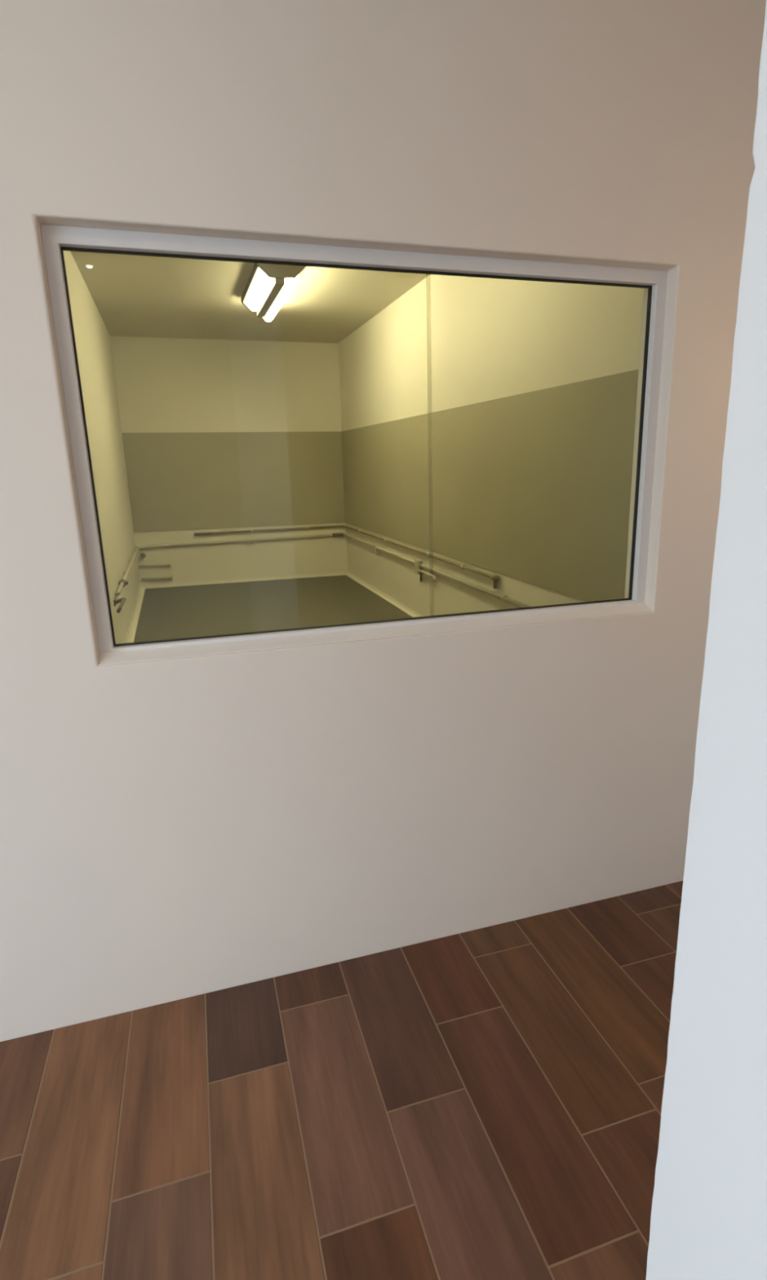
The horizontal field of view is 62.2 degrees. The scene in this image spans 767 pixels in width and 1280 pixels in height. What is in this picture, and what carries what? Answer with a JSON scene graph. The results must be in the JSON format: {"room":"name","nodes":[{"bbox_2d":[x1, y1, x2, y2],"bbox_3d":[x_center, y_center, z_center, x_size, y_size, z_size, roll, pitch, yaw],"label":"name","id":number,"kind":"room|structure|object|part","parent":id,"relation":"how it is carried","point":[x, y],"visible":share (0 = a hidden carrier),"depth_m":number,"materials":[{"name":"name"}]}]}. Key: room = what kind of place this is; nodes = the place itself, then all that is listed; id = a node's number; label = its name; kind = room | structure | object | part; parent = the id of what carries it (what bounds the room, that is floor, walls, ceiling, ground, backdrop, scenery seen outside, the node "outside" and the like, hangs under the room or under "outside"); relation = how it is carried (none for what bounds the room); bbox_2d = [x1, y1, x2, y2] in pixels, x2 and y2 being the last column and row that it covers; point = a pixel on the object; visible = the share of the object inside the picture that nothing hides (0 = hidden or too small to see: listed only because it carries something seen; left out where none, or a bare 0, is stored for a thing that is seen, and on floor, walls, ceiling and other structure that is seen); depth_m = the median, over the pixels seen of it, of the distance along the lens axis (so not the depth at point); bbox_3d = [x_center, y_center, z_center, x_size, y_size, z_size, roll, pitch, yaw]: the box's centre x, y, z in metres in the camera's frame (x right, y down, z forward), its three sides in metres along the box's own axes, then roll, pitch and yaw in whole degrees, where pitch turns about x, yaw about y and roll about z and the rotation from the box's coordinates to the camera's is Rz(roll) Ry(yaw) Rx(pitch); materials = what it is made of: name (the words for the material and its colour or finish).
{"room":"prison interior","nodes":[
{"label":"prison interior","id":0,"kind":"room"},
{"bbox_2d":[63,250,140,644],"bbox_3d":[-2.653,-1.518,5.655,0.150,3.996,8.949,-6,14,-17],"label":"wall","id":1,"kind":"structure","parent":0,"point":[92,337],"depth_m":6.76,"materials":[{"name":"beige paint"}]},
{"bbox_2d":[113,597,125,613],"bbox_3d":[-2.524,-0.333,6.077,0.111,0.117,0.228,-6,14,-16],"label":"tap","id":2,"kind":"object","parent":1,"relation":"attached to","point":[122,600],"visible":1,"depth_m":6.10,"materials":[{"name":"silver metal"}]},
{"bbox_2d":[124,583,145,643],"bbox_3d":[-2.477,0.239,6.054,0.070,0.382,8.777,-6,14,-17],"label":"baseboard","id":3,"kind":"structure","parent":1,"relation":"attached to","point":[131,630],"depth_m":8.01,"materials":[{"name":"beige paint"}]},
{"bbox_2d":[110,335,347,585],"bbox_3d":[-2.311,-2.786,10.172,3.381,3.703,0.150,-6,14,-16],"label":"wall","id":4,"kind":"structure","parent":0,"point":[163,384],"depth_m":9.99,"materials":[{"name":"beige paint"}]},
{"bbox_2d":[140,552,145,558],"bbox_3d":[-3.763,-1.324,9.946,0.080,0.081,0.092,-6,14,-16],"label":"valve","id":5,"kind":"object","parent":4,"relation":"attached to","point":[142,555],"visible":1,"depth_m":9.90,"materials":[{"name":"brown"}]},
{"bbox_2d":[139,563,170,567],"bbox_3d":[-3.610,-1.177,10.044,0.460,0.054,0.059,-6,14,-16],"label":"pipe stub","id":6,"kind":"object","parent":4,"relation":"attached to","point":[164,564],"visible":1,"depth_m":10.03,"materials":[{"name":"beige metal"}]},
{"bbox_2d":[142,576,172,580],"bbox_3d":[-3.595,-0.978,10.096,0.460,0.054,0.059,-6,14,-16],"label":"pipe stub","id":7,"kind":"object","parent":4,"relation":"attached to","point":[165,577],"visible":1,"depth_m":10.08,"materials":[{"name":"beige metal"}]},
{"bbox_2d":[121,431,345,532],"bbox_3d":[-2.280,-2.545,10.153,3.378,1.476,0.010,-6,14,-16],"label":"wall band","id":8,"kind":"object","parent":4,"relation":"attached to","point":[212,480],"visible":1,"depth_m":10.12,"materials":[{"name":"beige paint"}]},
{"bbox_2d":[141,571,347,588],"bbox_3d":[-2.231,-0.993,10.523,3.378,0.051,0.030,-6,14,-16],"label":"baseboard","id":9,"kind":"structure","parent":4,"relation":"attached to","point":[188,584],"depth_m":10.50,"materials":[{"name":"beige paint"}]},
{"bbox_2d":[70,250,429,342],"bbox_3d":[-1.031,-3.536,5.673,3.848,0.418,8.943,-6,14,-16],"label":"ceiling","id":10,"kind":"structure","parent":0,"point":[133,295],"depth_m":7.30,"materials":[{"name":"beige paint"}]},
{"bbox_2d":[85,264,93,267],"bbox_3d":[-2.772,-3.521,5.994,0.068,0.018,0.068,-6,14,-16],"label":"recessed light","id":11,"kind":"object","parent":10,"relation":"in","point":[86,265],"visible":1,"depth_m":5.98,"materials":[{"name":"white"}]},
{"bbox_2d":[240,262,306,321],"bbox_3d":[-1.213,-3.657,6.737,0.479,0.253,1.799,-6,14,-16],"label":"ceiling lamp","id":12,"kind":"object","parent":10,"relation":"attached to","point":[268,286],"visible":0.93,"depth_m":6.34,"materials":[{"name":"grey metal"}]},
{"bbox_3d":[-1.375,-3.668,6.524,0.010,0.116,1.401,-6,14,-17],"label":"panel","id":13,"kind":"part","parent":12,"relation":"part of","materials":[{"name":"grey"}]},
{"bbox_2d":[133,574,411,642],"bbox_3d":[-0.922,0.170,6.581,3.848,0.418,8.943,-6,14,-16],"label":"floor","id":14,"kind":"structure","parent":0,"point":[215,609],"depth_m":8.58,"materials":[{"name":"grey"}]},
{"bbox_2d":[0,880,683,1279],"bbox_3d":[-0.132,1.662,-0.209,5.020,0.120,4.520,-6,14,-16],"label":"floor","id":15,"kind":"structure","parent":0,"point":[486,1103],"depth_m":1.55,"materials":[{"name":"brown wood"}]},
{"bbox_2d":[0,0,766,1041],"bbox_3d":[-0.495,-0.499,1.677,5.750,4.000,0.157,-6,14,-16],"label":"wall","id":16,"kind":"structure","parent":0,"point":[171,829],"depth_m":1.76,"materials":[{"name":"white paint"}]},
{"bbox_2d":[40,223,667,666],"bbox_3d":[0.050,-0.525,1.801,1.708,1.038,0.085,-6,14,-16],"label":"window","id":17,"kind":"structure","parent":16,"relation":"in","point":[56,239],"depth_m":1.73,"materials":[{"name":"white"}]},
{"bbox_3d":[0.068,-0.036,1.910,1.707,0.033,0.063,-6,14,-16],"label":"sill","id":18,"kind":"part","parent":17,"relation":"part of","materials":[{"name":"white paint"}]},
{"bbox_2d":[337,274,644,616],"bbox_3d":[0.715,-1.850,6.603,0.150,3.996,8.948,-6,14,-17],"label":"wall","id":19,"kind":"structure","parent":0,"point":[448,341],"depth_m":6.00,"materials":[{"name":"beige paint"}]},
{"bbox_2d":[115,533,530,607],"bbox_3d":[-1.229,-0.799,7.273,3.470,0.283,6.751,-6,14,-16],"label":"pipe","id":20,"kind":"object","parent":19,"relation":"attached to","point":[377,548],"visible":0.97,"depth_m":8.65,"materials":[{"name":"beige metal"}]},
{"bbox_2d":[118,578,128,586],"bbox_3d":[-2.770,-0.605,6.769,0.092,0.076,0.123,-6,14,-16],"label":"valve","id":21,"kind":"object","parent":20,"relation":"attached to","point":[123,580],"visible":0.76,"depth_m":6.72,"materials":[{"name":"silver metal"}]},
{"bbox_2d":[414,559,435,582],"bbox_3d":[0.488,-0.768,7.275,0.073,0.250,0.678,-5,14,-14],"label":"tap","id":22,"kind":"object","parent":20,"relation":"attached to","point":[418,569],"visible":0.99,"depth_m":7.44,"materials":[{"name":"silver"}]},
{"bbox_3d":[0.436,-0.803,7.431,0.024,0.245,0.024,-6,14,-16],"label":"stem","id":23,"kind":"part","parent":22,"relation":"part of","materials":[{"name":"brown"}]},
{"bbox_3d":[0.503,-0.738,7.233,0.065,0.079,0.579,-5,14,-13],"label":"spout","id":24,"kind":"part","parent":22,"relation":"part of","materials":[{"name":"beige"}]},
{"bbox_2d":[194,524,500,588],"bbox_3d":[-0.988,-1.094,7.909,2.577,0.296,5.571,-6,14,-16],"label":"pipe","id":25,"kind":"object","parent":19,"relation":"attached to","point":[495,578],"visible":1,"depth_m":8.55,"materials":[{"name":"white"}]},
{"bbox_2d":[346,571,422,617],"bbox_3d":[0.691,-0.058,6.949,0.050,0.352,8.776,-6,14,-17],"label":"baseboard","id":26,"kind":"structure","parent":19,"relation":"attached to","point":[404,608],"depth_m":8.97,"materials":[{"name":"beige paint"}]},
{"bbox_2d":[341,368,639,601],"bbox_3d":[0.666,-1.603,6.571,0.010,1.768,8.765,-6,14,-17],"label":"wall band","id":27,"kind":"object","parent":19,"relation":"attached to","point":[534,487],"visible":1,"depth_m":5.23,"materials":[{"name":"beige paint"}]},
{"bbox_2d":[645,0,766,1279],"bbox_3d":[0.787,0.168,-0.887,0.070,3.050,3.151,-6,14,-16],"label":"wall","id":28,"kind":"structure","parent":0,"point":[708,1220],"depth_m":0.62,"materials":[{"name":"white paint"}]}
]}

